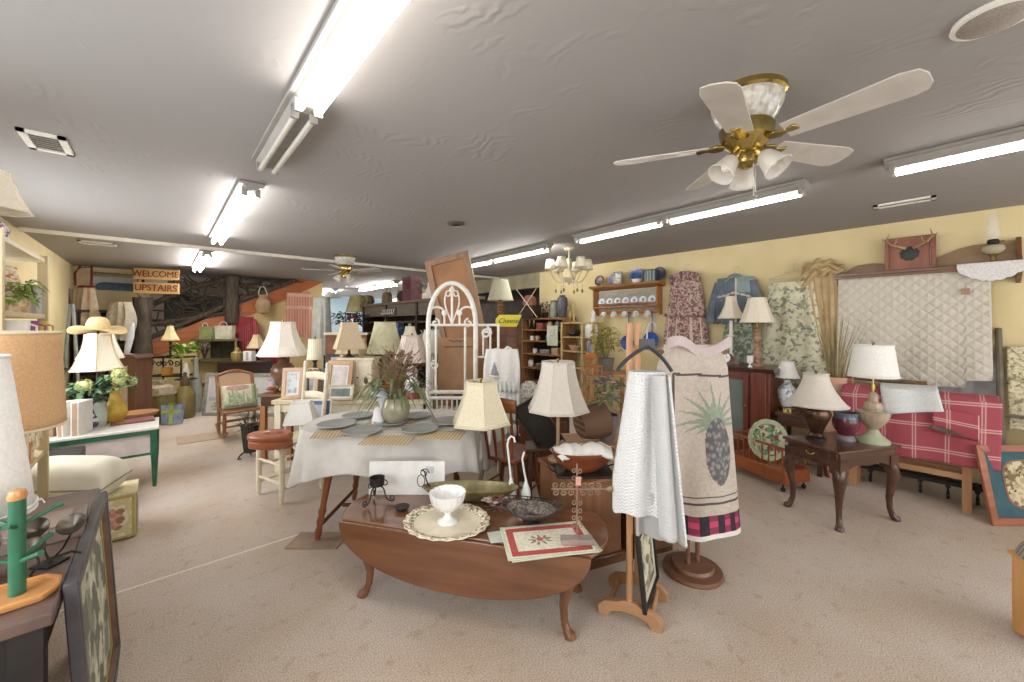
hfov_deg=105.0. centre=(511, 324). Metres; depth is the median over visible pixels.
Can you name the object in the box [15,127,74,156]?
ceiling vent
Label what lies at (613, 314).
cup
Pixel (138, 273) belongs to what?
welcome sign
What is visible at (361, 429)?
dinner plate
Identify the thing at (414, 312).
hutch
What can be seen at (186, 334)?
trim
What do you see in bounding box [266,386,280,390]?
flower
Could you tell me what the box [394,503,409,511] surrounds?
dish
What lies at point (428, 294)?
ornament
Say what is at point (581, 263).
chandelier
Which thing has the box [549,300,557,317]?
glass jar
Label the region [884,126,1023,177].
fluorescent light
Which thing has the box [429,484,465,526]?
goblet
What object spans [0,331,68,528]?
table lamp
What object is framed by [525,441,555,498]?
shelf
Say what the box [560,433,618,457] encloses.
table
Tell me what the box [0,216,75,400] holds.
wall
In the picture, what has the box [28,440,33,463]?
box
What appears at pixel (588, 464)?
wooden bowl
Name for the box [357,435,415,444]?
place mat
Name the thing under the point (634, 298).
plate
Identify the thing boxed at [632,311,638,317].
cup
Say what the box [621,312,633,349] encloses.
skimmer
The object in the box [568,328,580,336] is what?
kettle
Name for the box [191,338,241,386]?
wire shelf
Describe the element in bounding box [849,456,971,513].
bench
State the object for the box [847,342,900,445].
table lamp
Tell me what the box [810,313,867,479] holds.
floor vase
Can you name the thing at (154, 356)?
shelf
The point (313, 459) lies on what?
tablecloth
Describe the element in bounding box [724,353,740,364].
mantel clock
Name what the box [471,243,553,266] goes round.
fluorescent light
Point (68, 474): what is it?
cushion
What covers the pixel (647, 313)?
cup
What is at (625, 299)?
plate
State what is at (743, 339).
skirt
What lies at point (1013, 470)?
print
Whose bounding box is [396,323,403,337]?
book
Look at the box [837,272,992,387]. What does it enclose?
quilt
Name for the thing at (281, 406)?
display table
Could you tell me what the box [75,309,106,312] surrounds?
shelf
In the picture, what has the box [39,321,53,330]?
mug
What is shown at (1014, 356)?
throw
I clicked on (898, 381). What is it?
pole
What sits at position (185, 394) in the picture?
jug
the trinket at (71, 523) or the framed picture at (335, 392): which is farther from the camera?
the framed picture at (335, 392)
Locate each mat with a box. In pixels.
[176,429,236,444]
[284,532,342,548]
[309,429,360,438]
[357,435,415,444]
[364,418,416,424]
[412,430,465,439]
[500,521,599,560]
[512,521,601,562]
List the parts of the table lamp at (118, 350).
shade trim, lamp shade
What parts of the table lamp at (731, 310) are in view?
shade trim, lamp shade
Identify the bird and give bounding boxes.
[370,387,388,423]
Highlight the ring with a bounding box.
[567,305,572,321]
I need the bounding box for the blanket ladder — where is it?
[995,328,1023,444]
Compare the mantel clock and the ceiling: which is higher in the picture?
the ceiling
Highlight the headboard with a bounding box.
[426,281,499,471]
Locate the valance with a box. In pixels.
[799,258,843,363]
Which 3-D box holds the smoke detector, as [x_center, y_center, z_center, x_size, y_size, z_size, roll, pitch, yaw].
[-0.549,-0.984,3.853,0.170,0.032,0.170,0,0,-42]
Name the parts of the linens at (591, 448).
trim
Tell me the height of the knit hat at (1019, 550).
0.110 m
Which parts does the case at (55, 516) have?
lid panel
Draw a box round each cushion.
[31,455,131,496]
[221,383,257,408]
[519,381,536,402]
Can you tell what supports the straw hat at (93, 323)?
on the table lamp at (97, 353)
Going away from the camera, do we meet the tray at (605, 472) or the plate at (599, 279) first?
the tray at (605, 472)
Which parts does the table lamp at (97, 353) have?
lamp shade, shade trim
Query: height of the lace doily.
0.164 m
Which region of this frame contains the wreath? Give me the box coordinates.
[393,288,401,300]
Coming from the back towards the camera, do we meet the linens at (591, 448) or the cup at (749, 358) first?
the cup at (749, 358)
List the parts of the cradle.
rail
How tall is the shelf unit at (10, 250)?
1.860 m
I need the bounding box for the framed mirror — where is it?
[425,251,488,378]
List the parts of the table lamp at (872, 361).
stem, lamp shade, shade trim, shade trim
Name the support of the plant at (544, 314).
on the bookcase at (528, 373)
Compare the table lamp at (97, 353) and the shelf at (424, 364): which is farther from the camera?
the shelf at (424, 364)
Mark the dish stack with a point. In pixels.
(543, 351)
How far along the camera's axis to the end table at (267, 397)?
4.21 m
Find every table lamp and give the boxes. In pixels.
[0,170,33,236]
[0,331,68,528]
[0,354,44,546]
[69,331,124,423]
[161,324,179,356]
[246,333,263,359]
[255,320,306,393]
[282,399,319,448]
[306,337,323,367]
[333,320,365,356]
[335,338,372,360]
[345,295,363,311]
[366,320,399,388]
[395,333,425,399]
[403,324,416,363]
[423,328,440,389]
[453,377,510,480]
[487,277,513,315]
[528,358,589,462]
[717,294,741,355]
[739,296,774,366]
[774,361,800,410]
[784,370,850,440]
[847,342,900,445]
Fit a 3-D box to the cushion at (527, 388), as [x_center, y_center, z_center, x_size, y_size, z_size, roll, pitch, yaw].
[0.162,0.730,3.750,0.258,0.400,0.119,0,0,0]
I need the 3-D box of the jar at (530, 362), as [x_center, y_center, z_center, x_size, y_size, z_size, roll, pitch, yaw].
[0.345,0.681,7.190,0.110,0.150,0.110,0,0,-42]
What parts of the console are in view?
leg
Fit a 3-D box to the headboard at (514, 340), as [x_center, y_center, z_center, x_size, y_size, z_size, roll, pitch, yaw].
[-0.181,0.718,5.045,0.600,1.465,0.431,0,0,11]
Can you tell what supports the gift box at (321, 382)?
on the display table at (281, 406)
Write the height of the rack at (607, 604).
1.460 m
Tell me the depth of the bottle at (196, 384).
6.52 m
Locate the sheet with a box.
[938,354,995,395]
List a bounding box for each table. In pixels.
[0,488,99,681]
[49,417,158,486]
[258,391,293,460]
[271,388,436,471]
[315,472,459,540]
[339,493,608,641]
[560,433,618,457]
[580,370,625,422]
[783,431,901,532]
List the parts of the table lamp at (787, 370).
lamp shade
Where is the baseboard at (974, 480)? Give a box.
[609,409,980,483]
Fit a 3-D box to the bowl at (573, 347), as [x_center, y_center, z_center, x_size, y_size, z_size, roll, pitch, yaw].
[1.015,0.372,6.381,0.200,0.090,0.200,0,0,-42]
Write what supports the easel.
on the floor
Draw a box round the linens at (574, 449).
[550,443,583,461]
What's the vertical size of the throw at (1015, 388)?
0.416 m
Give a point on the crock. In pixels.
(588, 327)
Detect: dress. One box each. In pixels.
[70,265,104,335]
[223,311,259,359]
[285,288,311,337]
[663,264,708,345]
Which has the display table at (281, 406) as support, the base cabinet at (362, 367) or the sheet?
the base cabinet at (362, 367)
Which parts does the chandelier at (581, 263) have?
lamp shade, lamp shade, lamp shade, arm, lamp shade, lamp shade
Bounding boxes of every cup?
[27,517,49,538]
[55,513,85,534]
[267,380,277,389]
[369,474,384,487]
[610,311,616,317]
[621,311,627,317]
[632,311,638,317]
[644,310,650,317]
[747,355,752,366]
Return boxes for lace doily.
[957,259,1023,280]
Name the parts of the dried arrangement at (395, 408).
orange flower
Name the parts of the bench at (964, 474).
leg, leg, rail, leg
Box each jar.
[231,347,242,360]
[528,358,533,366]
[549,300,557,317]
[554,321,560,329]
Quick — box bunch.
[168,341,202,377]
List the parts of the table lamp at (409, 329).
lamp shade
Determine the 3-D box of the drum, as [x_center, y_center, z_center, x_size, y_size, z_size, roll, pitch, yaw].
[0.338,-0.395,7.103,0.227,0.541,0.551,0,0,-42]
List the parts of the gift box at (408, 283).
lid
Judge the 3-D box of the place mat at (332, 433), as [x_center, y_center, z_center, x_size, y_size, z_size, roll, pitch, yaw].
[-1.141,0.709,2.578,0.300,0.003,0.200,0,0,-14]
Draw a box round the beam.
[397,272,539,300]
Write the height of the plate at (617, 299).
0.148 m
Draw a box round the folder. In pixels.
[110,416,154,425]
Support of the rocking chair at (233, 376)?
on the floor
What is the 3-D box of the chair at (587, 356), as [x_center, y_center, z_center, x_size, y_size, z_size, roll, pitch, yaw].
[0.919,0.437,4.425,0.174,0.231,0.152,0,0,-29]
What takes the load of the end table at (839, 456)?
on the floor
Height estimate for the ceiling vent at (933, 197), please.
0.012 m
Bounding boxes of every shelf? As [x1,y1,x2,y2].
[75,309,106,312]
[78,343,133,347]
[152,356,195,357]
[152,373,192,376]
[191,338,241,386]
[366,320,436,322]
[376,355,437,365]
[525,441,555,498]
[560,322,603,323]
[562,336,603,338]
[562,350,603,353]
[575,366,598,369]
[835,237,1022,285]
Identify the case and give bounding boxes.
[0,503,87,556]
[109,353,153,418]
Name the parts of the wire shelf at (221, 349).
post, shelf, shelf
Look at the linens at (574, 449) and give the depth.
2.43 m
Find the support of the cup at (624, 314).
hanging from the plate rack at (656, 307)
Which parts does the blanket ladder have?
rail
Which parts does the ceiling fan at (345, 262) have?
blade, blade, blade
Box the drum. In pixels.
[516,287,540,317]
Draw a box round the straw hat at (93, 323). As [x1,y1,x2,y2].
[67,317,127,333]
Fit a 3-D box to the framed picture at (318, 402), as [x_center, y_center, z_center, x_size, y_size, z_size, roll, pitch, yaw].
[-1.729,0.815,3.513,0.220,0.299,0.069,0,0,-6]
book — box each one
[49,428,56,436]
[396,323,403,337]
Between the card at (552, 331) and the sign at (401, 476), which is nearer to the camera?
the sign at (401, 476)
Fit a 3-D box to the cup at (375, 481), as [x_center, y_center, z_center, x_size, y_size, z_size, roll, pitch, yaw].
[-0.781,0.904,2.274,0.086,0.050,0.086,0,0,0]
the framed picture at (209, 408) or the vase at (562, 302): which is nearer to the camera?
the framed picture at (209, 408)
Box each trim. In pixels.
[18,227,499,278]
[152,280,322,355]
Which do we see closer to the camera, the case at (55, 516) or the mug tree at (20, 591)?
the mug tree at (20, 591)
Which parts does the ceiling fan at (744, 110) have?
blade, blade, blade arm, blade, bulb, blade arm, bulb, pull chain, bulb, blade arm, blade arm, blade, blade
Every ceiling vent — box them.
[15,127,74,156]
[77,240,116,246]
[873,195,936,209]
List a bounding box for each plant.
[5,279,50,312]
[328,311,375,326]
[537,301,549,317]
[589,327,622,370]
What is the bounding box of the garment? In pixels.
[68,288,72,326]
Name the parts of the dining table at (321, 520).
leg, leg, leg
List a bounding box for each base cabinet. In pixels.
[49,446,85,455]
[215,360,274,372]
[337,356,381,396]
[515,416,569,480]
[727,363,782,449]
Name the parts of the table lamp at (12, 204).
lamp shade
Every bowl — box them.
[417,469,518,502]
[551,443,614,472]
[569,345,580,350]
[621,336,633,349]
[631,279,642,282]
[643,332,657,346]
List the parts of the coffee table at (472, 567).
leg, leg, leg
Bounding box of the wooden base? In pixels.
[0,573,62,613]
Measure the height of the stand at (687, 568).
1.304 m
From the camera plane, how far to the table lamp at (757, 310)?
4.24 m
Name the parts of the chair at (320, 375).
leg, leg, seat, post, post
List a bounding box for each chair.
[215,369,259,437]
[256,361,329,504]
[478,397,539,499]
[584,353,603,374]
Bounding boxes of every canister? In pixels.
[28,287,43,313]
[644,269,657,281]
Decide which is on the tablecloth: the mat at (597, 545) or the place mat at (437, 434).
the place mat at (437, 434)
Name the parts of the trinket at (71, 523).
iron frame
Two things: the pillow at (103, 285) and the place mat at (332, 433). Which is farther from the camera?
the pillow at (103, 285)
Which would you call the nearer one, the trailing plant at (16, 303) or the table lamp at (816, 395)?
the trailing plant at (16, 303)
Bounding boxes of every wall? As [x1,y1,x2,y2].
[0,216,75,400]
[73,266,149,309]
[150,280,269,340]
[152,283,322,398]
[330,296,381,331]
[478,288,539,323]
[540,205,1023,478]
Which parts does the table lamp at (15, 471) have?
lamp shade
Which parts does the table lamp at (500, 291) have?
lamp shade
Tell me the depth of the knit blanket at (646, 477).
1.76 m
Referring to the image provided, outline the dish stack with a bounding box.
[541,349,548,353]
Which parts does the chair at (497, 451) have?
leg, crest rail, seat, leg, leg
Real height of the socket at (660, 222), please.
0.055 m
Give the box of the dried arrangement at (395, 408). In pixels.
[344,341,439,425]
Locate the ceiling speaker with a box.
[949,0,1023,41]
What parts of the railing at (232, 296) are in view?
rail, post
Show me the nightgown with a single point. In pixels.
(500, 365)
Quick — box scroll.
[124,323,134,353]
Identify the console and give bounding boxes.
[152,356,195,385]
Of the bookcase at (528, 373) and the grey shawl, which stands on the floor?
the bookcase at (528, 373)
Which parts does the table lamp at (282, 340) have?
shade trim, lamp shade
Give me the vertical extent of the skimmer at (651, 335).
0.539 m
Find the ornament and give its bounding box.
[426,279,430,297]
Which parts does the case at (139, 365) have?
door panel, cornice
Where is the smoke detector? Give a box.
[447,221,464,226]
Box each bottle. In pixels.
[182,363,189,377]
[190,358,201,412]
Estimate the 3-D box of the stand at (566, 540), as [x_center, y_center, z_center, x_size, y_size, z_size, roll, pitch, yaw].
[0.334,0.833,1.838,0.301,0.370,0.055,0,0,0]
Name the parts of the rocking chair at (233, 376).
post, leg, frame, seat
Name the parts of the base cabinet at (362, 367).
door, door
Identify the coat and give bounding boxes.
[311,291,340,367]
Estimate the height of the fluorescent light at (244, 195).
0.093 m
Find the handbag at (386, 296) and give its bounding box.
[382,286,392,302]
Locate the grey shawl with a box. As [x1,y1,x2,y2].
[106,301,136,340]
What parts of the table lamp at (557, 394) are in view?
lamp shade, shade trim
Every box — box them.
[5,265,28,312]
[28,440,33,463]
[243,351,255,360]
[318,368,324,391]
[402,276,421,300]
[536,323,546,328]
[551,348,560,354]
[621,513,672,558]
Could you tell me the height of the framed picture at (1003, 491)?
0.553 m
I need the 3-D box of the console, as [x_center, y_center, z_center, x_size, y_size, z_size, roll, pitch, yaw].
[-5.623,0.985,6.500,0.560,0.930,0.300,0,0,0]
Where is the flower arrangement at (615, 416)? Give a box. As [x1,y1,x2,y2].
[579,373,625,441]
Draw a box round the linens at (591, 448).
[579,439,613,460]
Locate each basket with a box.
[499,495,563,523]
[573,402,613,438]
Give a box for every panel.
[93,276,166,289]
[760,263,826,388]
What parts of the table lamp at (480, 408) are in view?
lamp shade, shade trim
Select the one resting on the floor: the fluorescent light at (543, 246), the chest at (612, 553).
the chest at (612, 553)
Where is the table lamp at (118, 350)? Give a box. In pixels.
[74,331,124,400]
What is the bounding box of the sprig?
[414,281,426,293]
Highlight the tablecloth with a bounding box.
[287,409,489,488]
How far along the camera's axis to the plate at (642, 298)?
5.78 m
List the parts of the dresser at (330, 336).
drawer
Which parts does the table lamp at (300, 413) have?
shade trim, lamp shade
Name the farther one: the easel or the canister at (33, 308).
the easel
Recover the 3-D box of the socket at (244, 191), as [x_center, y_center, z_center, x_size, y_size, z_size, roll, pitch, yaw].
[-1.835,-0.932,2.765,0.110,0.055,0.020,0,0,-42]
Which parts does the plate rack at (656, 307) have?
cornice, panel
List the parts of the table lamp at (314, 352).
lamp shade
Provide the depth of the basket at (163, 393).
5.80 m
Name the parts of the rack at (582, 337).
post, post, post, post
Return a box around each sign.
[132,267,179,293]
[369,460,444,494]
[495,315,521,462]
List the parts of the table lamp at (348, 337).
lamp shade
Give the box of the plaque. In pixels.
[882,229,937,270]
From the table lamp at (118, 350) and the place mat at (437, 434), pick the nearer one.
the place mat at (437, 434)
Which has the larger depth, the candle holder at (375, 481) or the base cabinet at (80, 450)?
the base cabinet at (80, 450)
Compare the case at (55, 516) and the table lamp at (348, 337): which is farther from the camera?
the table lamp at (348, 337)
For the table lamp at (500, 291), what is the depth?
4.91 m
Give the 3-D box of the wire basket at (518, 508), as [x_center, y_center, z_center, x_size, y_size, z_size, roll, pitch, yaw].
[0.100,0.979,2.065,0.343,0.101,0.235,0,0,18]
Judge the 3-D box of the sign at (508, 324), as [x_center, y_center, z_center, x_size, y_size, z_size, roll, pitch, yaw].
[-0.035,0.658,4.140,0.274,1.530,0.200,0,0,0]
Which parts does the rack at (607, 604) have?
post, post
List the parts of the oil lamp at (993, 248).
burner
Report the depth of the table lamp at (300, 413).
3.05 m
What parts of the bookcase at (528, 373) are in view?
shelf, shelf, shelf, shelf, shelf, shelf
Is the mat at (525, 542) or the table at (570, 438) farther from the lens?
the table at (570, 438)
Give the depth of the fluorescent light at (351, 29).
1.45 m
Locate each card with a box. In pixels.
[161,367,172,375]
[547,326,557,345]
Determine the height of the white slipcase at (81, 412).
0.330 m
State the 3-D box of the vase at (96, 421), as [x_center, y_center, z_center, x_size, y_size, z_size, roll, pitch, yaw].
[-3.755,0.788,3.500,0.157,0.250,0.150,0,0,0]
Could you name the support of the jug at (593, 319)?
on the rack at (582, 337)
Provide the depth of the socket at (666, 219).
3.50 m
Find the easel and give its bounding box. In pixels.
[63,304,79,391]
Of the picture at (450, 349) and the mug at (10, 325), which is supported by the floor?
the picture at (450, 349)
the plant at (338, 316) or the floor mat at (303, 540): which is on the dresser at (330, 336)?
the plant at (338, 316)
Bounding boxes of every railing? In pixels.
[151,275,302,339]
[163,294,223,326]
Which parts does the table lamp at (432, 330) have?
lamp shade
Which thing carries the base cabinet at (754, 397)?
on the floor
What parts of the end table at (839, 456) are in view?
leg, drawer, leg, leg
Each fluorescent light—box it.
[191,250,213,271]
[209,179,263,244]
[251,0,408,175]
[323,289,337,294]
[358,281,399,290]
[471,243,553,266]
[572,178,810,243]
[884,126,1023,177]
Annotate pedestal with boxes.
[1007,549,1023,636]
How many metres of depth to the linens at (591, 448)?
2.43 m
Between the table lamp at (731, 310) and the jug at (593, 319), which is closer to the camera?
the table lamp at (731, 310)
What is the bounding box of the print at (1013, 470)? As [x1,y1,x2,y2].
[1004,461,1023,506]
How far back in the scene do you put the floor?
2.05 m
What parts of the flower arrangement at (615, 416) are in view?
pot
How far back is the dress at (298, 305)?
8.59 m
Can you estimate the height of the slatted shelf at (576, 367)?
0.024 m
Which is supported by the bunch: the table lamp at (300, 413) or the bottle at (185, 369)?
the bottle at (185, 369)
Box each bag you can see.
[161,403,185,424]
[199,323,214,338]
[214,321,235,338]
[254,286,270,313]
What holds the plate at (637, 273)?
on the plate rack at (656, 307)
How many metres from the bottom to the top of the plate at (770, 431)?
0.374 m
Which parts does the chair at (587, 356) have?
backrest, seat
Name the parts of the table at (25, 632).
leg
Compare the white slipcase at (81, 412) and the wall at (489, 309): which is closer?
the white slipcase at (81, 412)
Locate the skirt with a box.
[723,323,753,362]
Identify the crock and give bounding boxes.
[585,324,597,336]
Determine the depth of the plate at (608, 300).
6.21 m
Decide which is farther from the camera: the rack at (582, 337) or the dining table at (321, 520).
the rack at (582, 337)
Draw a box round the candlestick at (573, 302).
[572,302,575,321]
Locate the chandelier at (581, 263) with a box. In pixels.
[544,247,592,293]
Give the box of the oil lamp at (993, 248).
[981,239,1005,261]
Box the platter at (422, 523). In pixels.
[403,503,489,540]
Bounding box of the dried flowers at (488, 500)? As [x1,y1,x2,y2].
[480,495,508,510]
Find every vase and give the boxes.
[93,399,106,427]
[106,385,127,422]
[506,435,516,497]
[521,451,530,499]
[556,295,567,317]
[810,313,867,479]
[832,410,860,441]
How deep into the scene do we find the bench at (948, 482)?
3.37 m
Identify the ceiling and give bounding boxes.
[0,0,1023,298]
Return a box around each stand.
[234,411,259,459]
[551,463,613,545]
[658,350,727,589]
[775,407,821,477]
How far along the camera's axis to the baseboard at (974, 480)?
3.61 m
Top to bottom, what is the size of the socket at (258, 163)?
0.055 m
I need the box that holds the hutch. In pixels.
[360,296,484,408]
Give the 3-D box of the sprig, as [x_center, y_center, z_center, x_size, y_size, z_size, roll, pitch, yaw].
[-1.335,-0.556,5.978,0.344,0.212,0.326,0,0,38]
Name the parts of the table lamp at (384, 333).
lamp shade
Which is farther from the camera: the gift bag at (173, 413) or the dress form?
the dress form
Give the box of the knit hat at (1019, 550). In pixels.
[1015,541,1023,559]
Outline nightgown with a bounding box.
[483,346,519,444]
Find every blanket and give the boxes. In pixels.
[612,321,687,548]
[657,336,740,541]
[841,383,1002,471]
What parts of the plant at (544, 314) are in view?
pot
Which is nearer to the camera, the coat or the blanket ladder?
the blanket ladder
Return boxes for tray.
[125,409,158,417]
[515,395,564,455]
[548,463,613,478]
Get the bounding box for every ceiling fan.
[301,254,381,286]
[614,68,933,200]
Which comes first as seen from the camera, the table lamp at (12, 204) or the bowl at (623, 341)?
the table lamp at (12, 204)
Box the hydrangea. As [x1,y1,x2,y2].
[65,367,138,426]
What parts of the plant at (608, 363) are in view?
pot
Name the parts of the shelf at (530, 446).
leg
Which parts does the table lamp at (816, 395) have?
shade trim, lamp shade, shade trim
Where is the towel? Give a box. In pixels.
[880,383,943,413]
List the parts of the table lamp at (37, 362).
shade trim, lamp shade, shade trim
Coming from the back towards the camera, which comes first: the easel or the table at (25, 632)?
the easel
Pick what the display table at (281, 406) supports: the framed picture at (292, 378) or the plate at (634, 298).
the framed picture at (292, 378)
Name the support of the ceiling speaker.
attached to the ceiling
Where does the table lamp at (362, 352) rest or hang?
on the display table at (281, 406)
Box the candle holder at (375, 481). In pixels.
[362,474,394,506]
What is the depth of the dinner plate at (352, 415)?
3.04 m
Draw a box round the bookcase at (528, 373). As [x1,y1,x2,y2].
[521,317,575,383]
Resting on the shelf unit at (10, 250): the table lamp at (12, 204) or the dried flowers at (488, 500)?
the table lamp at (12, 204)
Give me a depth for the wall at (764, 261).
4.46 m
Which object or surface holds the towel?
on the plaid blanket at (967, 420)
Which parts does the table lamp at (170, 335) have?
lamp shade, shade trim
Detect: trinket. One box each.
[27,513,85,576]
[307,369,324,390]
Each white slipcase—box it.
[56,399,83,436]
[70,398,92,436]
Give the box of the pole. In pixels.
[850,376,926,384]
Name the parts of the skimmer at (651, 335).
handle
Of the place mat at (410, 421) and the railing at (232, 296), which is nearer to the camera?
the place mat at (410, 421)
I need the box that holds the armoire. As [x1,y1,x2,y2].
[73,309,134,402]
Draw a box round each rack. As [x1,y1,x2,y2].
[381,308,395,314]
[560,314,605,404]
[589,280,665,315]
[598,323,667,633]
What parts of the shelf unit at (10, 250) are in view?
post, shelf, shelf, floral rail, shelf, post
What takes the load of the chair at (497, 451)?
on the floor
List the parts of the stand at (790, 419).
leg, leg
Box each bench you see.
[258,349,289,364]
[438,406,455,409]
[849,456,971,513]
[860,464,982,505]
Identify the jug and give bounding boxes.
[175,372,195,418]
[587,339,595,351]
[591,311,595,321]
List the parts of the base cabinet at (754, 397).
glass pane, door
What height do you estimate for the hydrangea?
0.523 m
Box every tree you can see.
[0,488,63,613]
[199,342,211,358]
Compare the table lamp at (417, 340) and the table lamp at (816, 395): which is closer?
the table lamp at (816, 395)
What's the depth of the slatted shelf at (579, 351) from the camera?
6.22 m
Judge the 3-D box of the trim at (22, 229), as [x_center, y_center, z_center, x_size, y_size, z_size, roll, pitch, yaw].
[-2.652,-0.980,6.147,6.400,0.040,0.035,0,0,-42]
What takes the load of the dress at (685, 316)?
hanging from the wall at (764, 261)
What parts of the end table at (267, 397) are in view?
leg, leg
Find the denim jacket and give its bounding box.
[706,267,761,323]
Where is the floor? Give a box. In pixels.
[36,399,1023,681]
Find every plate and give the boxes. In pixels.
[316,418,356,427]
[341,425,381,435]
[342,411,372,418]
[373,418,407,425]
[401,423,437,432]
[407,411,431,418]
[431,416,453,424]
[595,275,603,285]
[598,297,604,305]
[605,297,612,305]
[608,274,612,284]
[613,296,620,305]
[621,296,629,304]
[629,295,637,304]
[630,268,642,280]
[638,295,646,304]
[647,294,655,303]
[655,267,665,279]
[748,419,787,460]
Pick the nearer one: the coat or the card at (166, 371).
the card at (166, 371)
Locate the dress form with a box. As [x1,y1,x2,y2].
[132,279,152,370]
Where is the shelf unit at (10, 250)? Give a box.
[0,228,48,498]
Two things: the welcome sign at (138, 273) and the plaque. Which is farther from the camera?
the welcome sign at (138, 273)
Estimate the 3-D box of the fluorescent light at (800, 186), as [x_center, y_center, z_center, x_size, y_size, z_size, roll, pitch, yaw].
[1.381,-0.952,3.556,0.150,0.093,2.140,0,0,-38]
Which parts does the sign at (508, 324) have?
post, panel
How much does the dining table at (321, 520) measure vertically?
0.731 m
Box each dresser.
[324,332,375,362]
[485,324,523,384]
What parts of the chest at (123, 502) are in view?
panel, lid, panel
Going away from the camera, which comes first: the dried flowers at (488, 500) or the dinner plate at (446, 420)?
the dried flowers at (488, 500)
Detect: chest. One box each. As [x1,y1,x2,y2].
[108,479,138,540]
[537,456,625,569]
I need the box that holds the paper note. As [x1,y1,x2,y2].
[487,531,502,542]
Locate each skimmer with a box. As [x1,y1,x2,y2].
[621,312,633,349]
[643,311,657,346]
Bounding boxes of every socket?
[242,186,260,197]
[256,161,277,175]
[290,103,317,125]
[294,96,322,119]
[657,219,664,226]
[664,217,672,224]
[797,185,805,196]
[890,164,896,177]
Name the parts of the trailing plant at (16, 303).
pot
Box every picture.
[62,491,120,681]
[202,373,278,416]
[281,367,302,398]
[306,368,319,390]
[313,399,332,416]
[327,385,354,399]
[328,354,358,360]
[328,360,353,384]
[438,337,472,405]
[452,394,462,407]
[612,271,621,283]
[635,534,658,615]
[973,445,1023,525]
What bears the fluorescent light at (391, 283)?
attached to the ceiling
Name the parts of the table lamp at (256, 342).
lamp shade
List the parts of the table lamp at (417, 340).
lamp shade, shade trim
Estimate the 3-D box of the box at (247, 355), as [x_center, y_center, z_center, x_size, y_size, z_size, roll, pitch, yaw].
[-4.619,0.544,6.915,0.170,0.170,0.104,0,0,11]
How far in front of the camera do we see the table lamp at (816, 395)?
2.99 m
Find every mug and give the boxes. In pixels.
[5,320,37,330]
[30,321,45,330]
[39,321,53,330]
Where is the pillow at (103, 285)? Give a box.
[95,282,132,290]
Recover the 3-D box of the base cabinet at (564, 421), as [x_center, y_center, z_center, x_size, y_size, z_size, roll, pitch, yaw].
[0.280,1.140,3.795,0.500,0.600,0.371,0,0,0]
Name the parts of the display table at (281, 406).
leg, leg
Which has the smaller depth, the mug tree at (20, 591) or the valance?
the mug tree at (20, 591)
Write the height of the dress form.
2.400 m
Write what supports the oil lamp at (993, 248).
on the lace doily
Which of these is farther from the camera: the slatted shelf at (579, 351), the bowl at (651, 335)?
the slatted shelf at (579, 351)
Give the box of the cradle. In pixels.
[733,429,809,491]
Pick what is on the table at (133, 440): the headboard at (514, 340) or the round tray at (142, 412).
the round tray at (142, 412)
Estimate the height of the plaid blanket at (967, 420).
0.570 m
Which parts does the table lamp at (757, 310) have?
shade trim, lamp shade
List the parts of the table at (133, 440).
green rail, apron panel, leg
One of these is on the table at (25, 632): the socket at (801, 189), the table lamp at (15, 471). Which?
the table lamp at (15, 471)
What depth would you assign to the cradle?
3.55 m
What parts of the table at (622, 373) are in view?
leg, leg, leg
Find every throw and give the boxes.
[1006,346,1023,379]
[1007,379,1023,430]
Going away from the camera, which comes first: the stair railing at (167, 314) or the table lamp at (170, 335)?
the table lamp at (170, 335)

